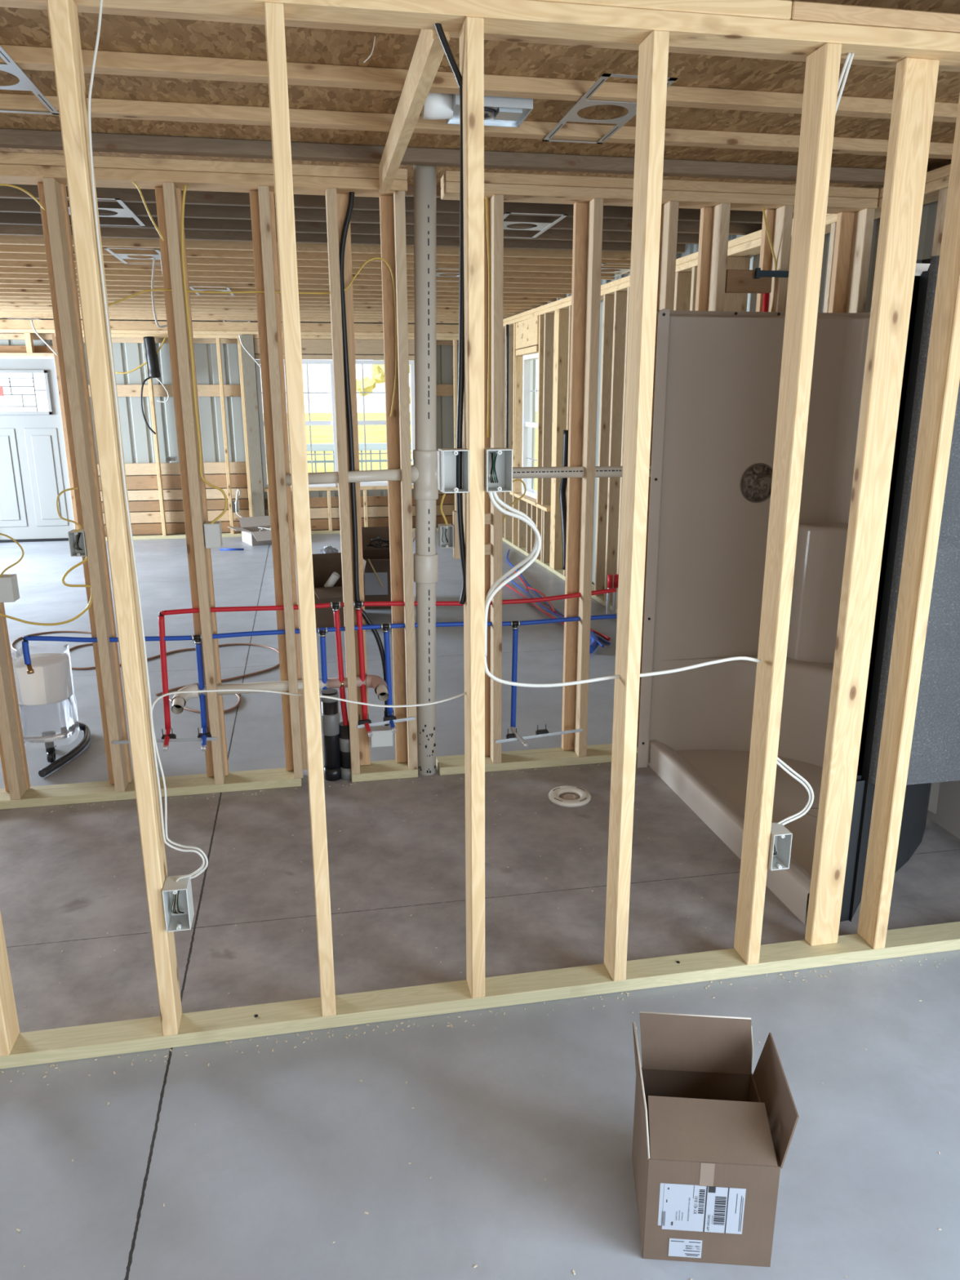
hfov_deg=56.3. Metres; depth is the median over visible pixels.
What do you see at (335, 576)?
pipe offcut
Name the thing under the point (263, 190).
stud
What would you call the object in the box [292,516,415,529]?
plank
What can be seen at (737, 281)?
blocking
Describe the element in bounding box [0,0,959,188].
subfloor sheathing
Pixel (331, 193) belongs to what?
stud
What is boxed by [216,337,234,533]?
stud
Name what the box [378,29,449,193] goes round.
brace
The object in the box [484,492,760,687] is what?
cable
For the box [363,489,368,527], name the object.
stud
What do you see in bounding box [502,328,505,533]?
stud
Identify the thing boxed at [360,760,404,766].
plate
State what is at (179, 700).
sink drain line
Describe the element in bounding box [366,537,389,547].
scrap
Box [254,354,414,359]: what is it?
header
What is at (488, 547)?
block
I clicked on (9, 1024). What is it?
stud
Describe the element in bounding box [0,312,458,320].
joist
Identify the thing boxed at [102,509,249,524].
plank
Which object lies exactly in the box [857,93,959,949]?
stud
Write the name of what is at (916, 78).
stud
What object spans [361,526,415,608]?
cardboard box
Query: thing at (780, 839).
electrical box
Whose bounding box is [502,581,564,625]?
tube
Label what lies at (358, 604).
pipe
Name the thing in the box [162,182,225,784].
stud
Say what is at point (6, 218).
joist
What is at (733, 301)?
stud
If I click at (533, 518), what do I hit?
stud
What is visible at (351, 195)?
cable
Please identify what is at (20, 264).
joist
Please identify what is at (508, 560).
tube
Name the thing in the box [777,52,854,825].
cable
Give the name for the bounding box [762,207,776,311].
cable
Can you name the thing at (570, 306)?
stud
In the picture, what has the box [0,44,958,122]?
joist
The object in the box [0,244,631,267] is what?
joist
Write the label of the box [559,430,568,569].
cable
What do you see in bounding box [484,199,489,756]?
stud
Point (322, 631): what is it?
pipe
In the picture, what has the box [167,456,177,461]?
electrical box
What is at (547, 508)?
plate
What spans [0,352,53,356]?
header
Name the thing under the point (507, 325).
cable
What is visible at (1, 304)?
joist
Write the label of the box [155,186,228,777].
stud
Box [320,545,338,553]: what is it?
crumpled paper
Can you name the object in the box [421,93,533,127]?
exhaust fan
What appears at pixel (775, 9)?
plate
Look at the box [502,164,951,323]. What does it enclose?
plate
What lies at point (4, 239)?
joist
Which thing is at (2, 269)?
joist
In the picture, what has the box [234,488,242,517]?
cable
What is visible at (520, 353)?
board
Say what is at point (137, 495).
plank
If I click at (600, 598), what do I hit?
plate
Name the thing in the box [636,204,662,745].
stud
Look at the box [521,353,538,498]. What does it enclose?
window
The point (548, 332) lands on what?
stud
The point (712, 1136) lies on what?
cardboard box
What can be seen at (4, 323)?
board
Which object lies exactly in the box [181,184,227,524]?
cable
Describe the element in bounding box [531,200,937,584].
wall
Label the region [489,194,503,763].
stud
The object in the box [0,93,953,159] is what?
joist
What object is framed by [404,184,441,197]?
joist
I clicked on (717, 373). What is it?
shower stall
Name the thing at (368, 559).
stick
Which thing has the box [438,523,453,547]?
electrical box
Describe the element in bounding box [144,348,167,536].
stud
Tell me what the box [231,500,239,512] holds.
electrical box
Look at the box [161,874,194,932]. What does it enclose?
electrical box
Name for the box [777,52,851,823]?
cable
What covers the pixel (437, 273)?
bracket
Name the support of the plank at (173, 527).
attached to the stud at (54, 340)
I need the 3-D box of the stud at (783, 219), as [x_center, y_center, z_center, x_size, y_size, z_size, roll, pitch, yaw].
[1.253,-0.647,3.995,0.038,2.346,0.089,-3,15,-10]
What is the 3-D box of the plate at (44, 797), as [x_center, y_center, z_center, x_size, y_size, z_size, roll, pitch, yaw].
[-1.947,0.668,3.735,2.365,0.038,0.089,-3,15,-10]
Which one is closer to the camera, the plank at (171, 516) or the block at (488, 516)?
the block at (488, 516)
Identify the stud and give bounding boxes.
[0,602,30,791]
[0,615,26,799]
[0,911,19,1056]
[24,333,34,352]
[37,182,132,784]
[42,177,128,791]
[46,0,182,1035]
[51,333,78,529]
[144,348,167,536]
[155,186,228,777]
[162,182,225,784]
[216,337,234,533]
[237,337,253,516]
[248,190,306,771]
[257,185,303,778]
[263,1,336,1016]
[266,491,270,515]
[325,187,359,774]
[325,193,370,765]
[327,490,332,531]
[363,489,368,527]
[379,195,407,763]
[392,190,417,769]
[453,340,457,510]
[459,16,484,998]
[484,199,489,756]
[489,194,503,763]
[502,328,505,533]
[504,325,513,538]
[511,323,518,543]
[518,498,526,547]
[525,502,531,552]
[530,504,536,554]
[536,315,544,558]
[540,313,554,561]
[542,510,551,563]
[549,309,568,569]
[561,202,587,750]
[563,305,571,576]
[573,197,603,756]
[594,294,614,595]
[604,29,669,981]
[604,291,626,601]
[616,287,629,608]
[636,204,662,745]
[637,200,679,746]
[673,271,692,311]
[689,266,697,311]
[694,206,712,311]
[706,202,730,311]
[724,256,750,311]
[733,42,841,964]
[755,208,774,311]
[768,204,793,311]
[785,238,791,311]
[804,57,939,946]
[822,222,836,312]
[827,212,855,312]
[844,208,875,312]
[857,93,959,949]
[931,187,947,256]
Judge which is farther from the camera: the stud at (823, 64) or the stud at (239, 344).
the stud at (239, 344)
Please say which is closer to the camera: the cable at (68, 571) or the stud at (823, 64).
the stud at (823, 64)
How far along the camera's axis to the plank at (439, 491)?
11.34 m
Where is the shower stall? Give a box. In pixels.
[636,255,959,924]
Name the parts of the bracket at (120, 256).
rail, ring plate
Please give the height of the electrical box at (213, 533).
0.098 m
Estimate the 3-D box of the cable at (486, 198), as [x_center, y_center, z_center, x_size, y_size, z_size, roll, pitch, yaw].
[0.032,-1.299,3.606,0.023,0.947,0.007,-3,15,-10]
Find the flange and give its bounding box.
[548,786,591,807]
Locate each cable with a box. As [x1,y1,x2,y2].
[0,183,45,210]
[0,533,24,577]
[0,555,92,626]
[30,320,57,355]
[56,487,80,533]
[88,0,204,881]
[107,257,396,417]
[115,337,166,373]
[132,182,164,240]
[151,257,167,328]
[151,688,466,879]
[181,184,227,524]
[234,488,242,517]
[238,334,260,367]
[338,191,389,725]
[363,35,375,62]
[434,22,466,604]
[440,493,448,524]
[484,492,541,656]
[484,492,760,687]
[485,197,490,437]
[502,479,526,524]
[505,324,508,448]
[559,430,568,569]
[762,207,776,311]
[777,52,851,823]
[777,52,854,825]
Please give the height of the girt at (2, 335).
0.065 m
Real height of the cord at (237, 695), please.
0.012 m
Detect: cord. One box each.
[11,631,92,651]
[71,643,279,696]
[168,693,240,712]
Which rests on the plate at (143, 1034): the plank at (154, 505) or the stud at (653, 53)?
the stud at (653, 53)
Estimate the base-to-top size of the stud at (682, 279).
2.346 m
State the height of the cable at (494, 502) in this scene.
0.411 m
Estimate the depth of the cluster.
6.78 m
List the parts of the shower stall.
corner seat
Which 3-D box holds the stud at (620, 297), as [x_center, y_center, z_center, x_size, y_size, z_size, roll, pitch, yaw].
[1.071,-1.447,6.947,0.140,2.346,0.038,-3,15,-10]
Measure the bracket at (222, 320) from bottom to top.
0.002 m
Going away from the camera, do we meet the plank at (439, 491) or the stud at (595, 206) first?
the stud at (595, 206)
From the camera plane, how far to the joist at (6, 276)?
6.77 m
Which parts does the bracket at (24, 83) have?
ring plate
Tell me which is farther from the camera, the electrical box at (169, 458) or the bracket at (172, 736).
the electrical box at (169, 458)
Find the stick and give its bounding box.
[367,558,382,586]
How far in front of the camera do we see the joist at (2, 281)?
7.08 m
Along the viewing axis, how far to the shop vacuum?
4.09 m
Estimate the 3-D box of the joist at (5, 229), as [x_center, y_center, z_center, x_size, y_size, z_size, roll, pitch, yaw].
[-2.483,-2.212,4.729,7.550,0.140,0.038,-3,15,-10]
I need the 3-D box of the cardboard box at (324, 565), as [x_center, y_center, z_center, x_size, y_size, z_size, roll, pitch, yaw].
[-1.079,-0.363,6.690,0.446,0.475,0.619,-5,16,-17]
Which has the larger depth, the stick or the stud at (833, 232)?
the stick
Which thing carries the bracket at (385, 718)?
attached to the stud at (331, 193)
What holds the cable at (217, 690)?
attached to the electrical box at (177, 896)
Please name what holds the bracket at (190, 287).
attached to the joist at (2, 286)
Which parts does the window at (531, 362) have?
meeting rail, glass, glass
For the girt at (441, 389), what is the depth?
11.02 m
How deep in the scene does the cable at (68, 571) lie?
3.53 m
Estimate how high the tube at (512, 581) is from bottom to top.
0.017 m
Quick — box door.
[0,355,75,542]
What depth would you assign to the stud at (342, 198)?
3.66 m
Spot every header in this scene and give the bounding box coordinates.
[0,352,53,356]
[253,338,414,355]
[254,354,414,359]
[515,315,538,349]
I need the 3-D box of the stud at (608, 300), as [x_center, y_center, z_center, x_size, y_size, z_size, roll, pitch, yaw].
[1.021,-1.508,7.173,0.140,2.346,0.038,-3,15,-10]
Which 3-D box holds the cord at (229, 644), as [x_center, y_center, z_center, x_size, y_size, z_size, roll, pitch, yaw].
[-1.852,0.179,5.585,1.294,0.012,0.889,-9,18,-31]
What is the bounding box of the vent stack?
[285,165,651,775]
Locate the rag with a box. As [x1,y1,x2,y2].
[589,629,598,653]
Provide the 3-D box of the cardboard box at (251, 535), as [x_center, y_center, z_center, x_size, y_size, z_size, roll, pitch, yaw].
[-2.516,-1.269,10.453,0.746,0.262,0.679,-9,17,-29]
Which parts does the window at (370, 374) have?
glass, meeting rail, glass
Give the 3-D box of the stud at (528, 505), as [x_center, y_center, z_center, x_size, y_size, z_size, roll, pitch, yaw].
[0.561,-1.190,9.468,0.140,0.532,0.038,-3,15,-10]
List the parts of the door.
lite glass, lite frame, raised panel, raised panel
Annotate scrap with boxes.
[257,527,271,531]
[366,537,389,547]
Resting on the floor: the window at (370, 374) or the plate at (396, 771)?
the plate at (396, 771)
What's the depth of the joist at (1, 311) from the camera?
9.45 m
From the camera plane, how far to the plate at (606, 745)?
4.19 m
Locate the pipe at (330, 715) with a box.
[320,688,341,781]
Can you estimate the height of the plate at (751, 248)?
0.038 m
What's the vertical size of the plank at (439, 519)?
0.130 m
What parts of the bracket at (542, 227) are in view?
rail, ring plate, rail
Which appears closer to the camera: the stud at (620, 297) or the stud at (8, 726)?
the stud at (8, 726)
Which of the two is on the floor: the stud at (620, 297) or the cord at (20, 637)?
the cord at (20, 637)
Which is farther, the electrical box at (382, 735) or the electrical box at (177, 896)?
the electrical box at (382, 735)
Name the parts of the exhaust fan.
grille plate, motor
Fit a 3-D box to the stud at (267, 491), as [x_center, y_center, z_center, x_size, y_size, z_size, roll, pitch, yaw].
[-2.554,-1.558,10.925,0.038,0.497,0.089,-3,15,-10]
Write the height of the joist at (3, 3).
0.040 m
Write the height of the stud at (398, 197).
2.346 m
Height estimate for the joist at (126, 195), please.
0.140 m
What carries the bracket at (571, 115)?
attached to the joist at (26, 57)
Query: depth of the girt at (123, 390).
10.45 m
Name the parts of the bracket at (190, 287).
rail, ring plate, rail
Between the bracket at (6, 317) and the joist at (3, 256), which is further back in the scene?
the bracket at (6, 317)
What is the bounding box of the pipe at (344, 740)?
[338,721,351,780]
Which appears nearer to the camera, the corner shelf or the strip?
the corner shelf
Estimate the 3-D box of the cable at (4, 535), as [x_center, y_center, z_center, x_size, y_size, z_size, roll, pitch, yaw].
[-1.822,-0.316,3.474,0.110,0.204,0.010,-3,15,-10]
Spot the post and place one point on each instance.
(248, 362)
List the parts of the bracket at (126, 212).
ring plate, rail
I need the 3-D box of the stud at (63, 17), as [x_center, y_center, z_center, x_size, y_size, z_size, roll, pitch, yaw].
[-0.814,-0.121,2.060,0.038,2.356,0.089,-3,15,-10]
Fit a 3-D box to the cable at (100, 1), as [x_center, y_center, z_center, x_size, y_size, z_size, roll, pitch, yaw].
[-0.742,-0.331,2.002,0.100,1.950,0.008,-3,15,-10]
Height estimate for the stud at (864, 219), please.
2.346 m
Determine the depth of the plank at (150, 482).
10.72 m
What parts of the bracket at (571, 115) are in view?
rail, ring plate, rail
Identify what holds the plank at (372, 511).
on the plank at (316, 524)
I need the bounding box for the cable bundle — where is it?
[140,336,168,434]
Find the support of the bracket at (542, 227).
attached to the joist at (6, 205)
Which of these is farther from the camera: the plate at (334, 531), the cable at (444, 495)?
the plate at (334, 531)
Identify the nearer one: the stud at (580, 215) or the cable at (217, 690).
the cable at (217, 690)
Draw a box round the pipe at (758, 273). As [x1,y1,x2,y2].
[754,267,788,311]
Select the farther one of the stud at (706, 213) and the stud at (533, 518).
the stud at (533, 518)
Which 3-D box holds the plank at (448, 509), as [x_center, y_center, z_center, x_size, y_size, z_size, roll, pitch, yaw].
[-0.252,-1.665,11.455,0.760,0.130,0.040,-3,15,-10]
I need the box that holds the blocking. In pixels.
[724,269,772,293]
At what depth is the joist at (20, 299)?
8.27 m
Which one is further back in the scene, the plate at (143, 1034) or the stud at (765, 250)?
the stud at (765, 250)
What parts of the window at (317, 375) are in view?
glass, meeting rail, glass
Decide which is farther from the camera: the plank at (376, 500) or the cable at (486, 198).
the plank at (376, 500)
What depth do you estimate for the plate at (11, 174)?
3.26 m
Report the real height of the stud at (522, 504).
0.532 m
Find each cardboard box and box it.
[227,515,293,546]
[312,552,366,627]
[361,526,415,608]
[631,1011,799,1266]
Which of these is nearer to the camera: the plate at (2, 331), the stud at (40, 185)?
the stud at (40, 185)
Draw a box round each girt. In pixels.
[0,333,52,340]
[0,345,53,352]
[83,337,237,343]
[88,384,241,396]
[435,340,458,345]
[435,384,457,395]
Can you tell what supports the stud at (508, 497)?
on the plate at (600, 598)
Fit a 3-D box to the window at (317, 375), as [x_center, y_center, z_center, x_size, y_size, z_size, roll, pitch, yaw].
[-2.181,-2.589,10.782,0.905,1.485,0.110,-3,15,-10]
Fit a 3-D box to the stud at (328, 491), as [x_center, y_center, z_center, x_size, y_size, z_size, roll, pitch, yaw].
[-1.851,-1.594,11.050,0.038,0.497,0.089,-3,15,-10]
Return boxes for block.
[453,510,460,559]
[484,512,492,524]
[484,542,492,555]
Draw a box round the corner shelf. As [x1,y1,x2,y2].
[786,522,848,662]
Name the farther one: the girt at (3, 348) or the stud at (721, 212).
the girt at (3, 348)
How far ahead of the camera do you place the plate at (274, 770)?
3.90 m
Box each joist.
[0,0,959,71]
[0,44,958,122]
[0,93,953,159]
[0,128,928,185]
[0,183,793,223]
[0,198,762,235]
[0,212,699,244]
[0,224,685,253]
[0,235,631,260]
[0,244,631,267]
[0,252,630,274]
[0,260,614,279]
[0,266,572,284]
[0,273,572,289]
[0,278,571,293]
[0,284,566,297]
[0,288,556,302]
[0,293,547,305]
[0,297,539,308]
[0,300,531,311]
[0,303,524,314]
[0,306,515,316]
[0,310,509,319]
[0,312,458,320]
[0,315,458,323]
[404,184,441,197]
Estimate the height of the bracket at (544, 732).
0.072 m
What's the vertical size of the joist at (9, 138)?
0.048 m
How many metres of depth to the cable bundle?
10.11 m
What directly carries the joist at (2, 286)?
attached to the ceiling
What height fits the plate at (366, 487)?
0.038 m
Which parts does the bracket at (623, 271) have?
ring plate, rail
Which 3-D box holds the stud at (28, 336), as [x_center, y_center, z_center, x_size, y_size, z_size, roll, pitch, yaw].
[-5.019,-3.307,9.994,0.060,0.210,0.080,-3,15,-10]
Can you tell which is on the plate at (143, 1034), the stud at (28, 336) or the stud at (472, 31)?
the stud at (472, 31)
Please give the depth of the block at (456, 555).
3.76 m
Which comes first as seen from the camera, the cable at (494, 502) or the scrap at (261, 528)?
the cable at (494, 502)
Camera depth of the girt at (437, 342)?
10.88 m
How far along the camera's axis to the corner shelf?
3.92 m
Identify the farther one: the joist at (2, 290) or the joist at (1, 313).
the joist at (1, 313)
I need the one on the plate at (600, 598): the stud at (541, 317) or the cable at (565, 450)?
the stud at (541, 317)
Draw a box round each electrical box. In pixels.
[0,573,19,602]
[67,528,87,556]
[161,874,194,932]
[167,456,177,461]
[204,521,222,548]
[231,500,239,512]
[370,725,393,747]
[437,448,469,493]
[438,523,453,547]
[484,447,512,492]
[767,822,792,871]
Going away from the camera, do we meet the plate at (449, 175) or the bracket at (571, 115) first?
the bracket at (571, 115)
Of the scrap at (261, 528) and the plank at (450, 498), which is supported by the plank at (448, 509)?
the plank at (450, 498)
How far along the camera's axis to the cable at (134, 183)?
3.25 m
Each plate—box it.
[0,151,407,179]
[0,163,407,197]
[0,328,458,336]
[0,767,293,792]
[0,771,302,809]
[0,921,959,1069]
[9,0,959,66]
[54,333,458,340]
[105,527,438,540]
[263,484,413,492]
[351,762,417,782]
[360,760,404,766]
[435,743,612,767]
[436,745,638,775]
[440,169,879,198]
[440,181,878,213]
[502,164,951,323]
[502,175,949,328]
[502,532,617,613]
[510,491,551,511]
[539,0,791,19]
[790,0,959,32]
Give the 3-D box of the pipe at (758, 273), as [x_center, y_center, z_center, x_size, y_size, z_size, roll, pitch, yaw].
[1.215,-1.359,3.760,0.185,0.360,0.083,-3,15,-10]
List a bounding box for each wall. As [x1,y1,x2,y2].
[0,318,458,536]
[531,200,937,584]
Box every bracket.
[0,45,59,115]
[5,317,40,319]
[66,196,146,226]
[102,247,160,264]
[112,726,217,744]
[189,286,235,296]
[222,320,250,322]
[357,710,415,728]
[435,268,459,281]
[495,724,582,743]
[503,212,568,238]
[542,73,677,143]
[601,263,630,277]
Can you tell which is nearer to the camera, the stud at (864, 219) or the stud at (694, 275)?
the stud at (864, 219)
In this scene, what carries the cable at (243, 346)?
hanging from the joist at (1, 317)
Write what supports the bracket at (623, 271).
attached to the joist at (4, 248)
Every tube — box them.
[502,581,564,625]
[506,549,610,644]
[506,576,604,647]
[514,570,610,639]
[527,586,555,613]
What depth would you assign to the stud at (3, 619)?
3.70 m
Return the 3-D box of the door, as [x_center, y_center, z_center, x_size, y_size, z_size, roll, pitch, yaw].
[-5.282,-2.180,10.312,1.080,2.110,0.080,-3,15,-10]
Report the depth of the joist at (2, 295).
7.97 m
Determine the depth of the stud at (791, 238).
4.46 m
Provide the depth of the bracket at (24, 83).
2.47 m
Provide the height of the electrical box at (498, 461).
0.098 m
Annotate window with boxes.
[255,359,337,488]
[355,360,414,486]
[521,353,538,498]
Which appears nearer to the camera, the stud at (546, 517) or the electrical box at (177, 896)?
the electrical box at (177, 896)
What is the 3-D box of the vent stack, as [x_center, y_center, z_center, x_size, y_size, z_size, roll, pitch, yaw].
[-0.014,-0.647,3.763,1.571,2.551,0.105,-3,15,-10]
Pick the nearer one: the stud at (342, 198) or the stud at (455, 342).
the stud at (342, 198)
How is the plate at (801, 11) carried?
on the plate at (529, 18)
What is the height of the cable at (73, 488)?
0.176 m
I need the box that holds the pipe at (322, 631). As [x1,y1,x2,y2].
[22,613,616,751]
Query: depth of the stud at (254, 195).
3.62 m
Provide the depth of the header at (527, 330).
8.99 m
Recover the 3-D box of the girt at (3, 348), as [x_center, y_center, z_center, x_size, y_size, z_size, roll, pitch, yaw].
[-6.003,-3.218,9.923,2.550,0.080,0.038,-3,15,-10]
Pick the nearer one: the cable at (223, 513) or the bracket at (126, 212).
the cable at (223, 513)
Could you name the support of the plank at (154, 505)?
on the plank at (171, 516)
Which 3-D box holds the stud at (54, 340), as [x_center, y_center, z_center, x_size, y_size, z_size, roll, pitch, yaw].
[-4.740,-2.301,10.331,0.055,2.330,0.140,-3,15,-10]
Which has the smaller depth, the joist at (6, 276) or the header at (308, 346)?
the joist at (6, 276)
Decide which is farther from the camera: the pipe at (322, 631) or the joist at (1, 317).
the joist at (1, 317)
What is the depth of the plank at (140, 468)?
10.68 m
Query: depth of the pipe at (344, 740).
3.94 m
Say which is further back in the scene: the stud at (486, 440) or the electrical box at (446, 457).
the stud at (486, 440)
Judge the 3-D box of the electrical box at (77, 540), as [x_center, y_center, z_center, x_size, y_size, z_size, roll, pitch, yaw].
[-1.568,-0.380,3.511,0.057,0.096,0.072,-3,15,-10]
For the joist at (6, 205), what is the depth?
4.41 m
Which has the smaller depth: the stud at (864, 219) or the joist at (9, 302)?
the stud at (864, 219)
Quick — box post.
[240,334,265,516]
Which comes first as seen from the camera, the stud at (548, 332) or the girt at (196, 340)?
the stud at (548, 332)
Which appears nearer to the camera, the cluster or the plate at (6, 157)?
the plate at (6, 157)
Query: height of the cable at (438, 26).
1.270 m
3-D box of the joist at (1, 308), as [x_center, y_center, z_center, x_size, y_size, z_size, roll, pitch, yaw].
[-3.313,-3.382,9.047,7.550,0.140,0.038,-3,15,-10]
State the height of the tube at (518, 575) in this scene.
0.017 m
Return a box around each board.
[0,319,458,333]
[514,345,538,493]
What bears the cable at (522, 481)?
attached to the stud at (496, 202)
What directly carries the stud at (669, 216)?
on the plate at (527, 761)
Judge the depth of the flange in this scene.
3.77 m
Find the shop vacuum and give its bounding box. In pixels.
[11,644,90,777]
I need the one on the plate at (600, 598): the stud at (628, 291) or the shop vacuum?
the stud at (628, 291)
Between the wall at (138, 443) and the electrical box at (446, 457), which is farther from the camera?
the wall at (138, 443)
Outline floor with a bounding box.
[0,531,959,1279]
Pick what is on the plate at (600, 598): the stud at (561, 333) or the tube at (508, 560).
the stud at (561, 333)
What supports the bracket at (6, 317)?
attached to the joist at (1, 317)
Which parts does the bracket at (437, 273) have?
ring plate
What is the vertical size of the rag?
0.050 m
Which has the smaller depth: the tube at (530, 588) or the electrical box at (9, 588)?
the electrical box at (9, 588)
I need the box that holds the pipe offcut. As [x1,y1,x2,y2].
[324,571,340,587]
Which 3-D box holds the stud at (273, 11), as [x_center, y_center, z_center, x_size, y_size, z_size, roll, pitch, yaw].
[-0.415,-0.142,2.131,0.038,2.356,0.089,-3,15,-10]
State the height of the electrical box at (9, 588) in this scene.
0.098 m
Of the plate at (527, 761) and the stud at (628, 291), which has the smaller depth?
the plate at (527, 761)
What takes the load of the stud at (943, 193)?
on the plate at (600, 598)
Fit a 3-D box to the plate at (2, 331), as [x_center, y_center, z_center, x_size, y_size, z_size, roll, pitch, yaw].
[-3.586,-3.498,10.201,7.430,0.039,0.091,-3,15,-10]
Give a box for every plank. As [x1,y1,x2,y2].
[97,462,246,475]
[98,473,247,490]
[100,488,248,501]
[101,498,248,512]
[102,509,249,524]
[103,520,241,535]
[264,494,415,508]
[265,505,415,519]
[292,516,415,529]
[435,493,462,504]
[435,504,454,515]
[435,515,453,526]
[438,489,462,493]
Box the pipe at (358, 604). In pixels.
[158,587,616,751]
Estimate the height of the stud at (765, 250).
2.346 m
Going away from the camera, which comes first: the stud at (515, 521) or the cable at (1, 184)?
the cable at (1, 184)
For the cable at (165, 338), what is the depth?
10.12 m
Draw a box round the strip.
[219,548,244,550]
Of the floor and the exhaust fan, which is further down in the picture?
the floor
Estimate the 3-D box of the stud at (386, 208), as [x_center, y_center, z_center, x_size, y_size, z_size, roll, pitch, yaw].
[-0.340,-0.583,3.774,0.089,2.346,0.038,-3,15,-10]
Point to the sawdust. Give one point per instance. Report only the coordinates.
(356, 1028)
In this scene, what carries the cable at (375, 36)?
hanging from the joist at (3, 3)
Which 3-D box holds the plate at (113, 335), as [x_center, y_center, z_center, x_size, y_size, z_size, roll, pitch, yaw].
[-2.332,-3.523,10.434,4.880,0.038,0.091,-3,15,-10]
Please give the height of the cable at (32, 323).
0.367 m
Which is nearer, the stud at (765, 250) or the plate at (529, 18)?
the plate at (529, 18)
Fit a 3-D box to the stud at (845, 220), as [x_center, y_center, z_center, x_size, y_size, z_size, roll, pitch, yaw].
[1.569,-0.680,4.114,0.089,2.346,0.038,-3,15,-10]
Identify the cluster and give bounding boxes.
[605,573,618,614]
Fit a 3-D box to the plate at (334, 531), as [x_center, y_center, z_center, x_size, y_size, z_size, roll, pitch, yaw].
[-2.291,-1.313,11.042,4.950,0.038,0.089,-3,15,-10]
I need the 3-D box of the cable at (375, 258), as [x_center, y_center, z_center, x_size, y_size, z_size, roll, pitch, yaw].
[-0.884,-1.167,3.466,1.131,0.601,0.010,-3,15,-10]
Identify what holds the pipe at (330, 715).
on the floor
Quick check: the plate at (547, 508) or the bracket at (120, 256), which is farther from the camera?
the plate at (547, 508)
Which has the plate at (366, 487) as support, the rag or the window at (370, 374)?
the window at (370, 374)
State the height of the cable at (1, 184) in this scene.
0.083 m
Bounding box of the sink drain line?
[171,674,388,714]
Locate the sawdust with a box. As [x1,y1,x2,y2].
[0,763,945,1279]
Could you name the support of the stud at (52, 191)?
on the plate at (44, 797)
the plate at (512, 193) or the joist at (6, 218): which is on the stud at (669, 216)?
the plate at (512, 193)
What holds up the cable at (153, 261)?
hanging from the joist at (4, 248)

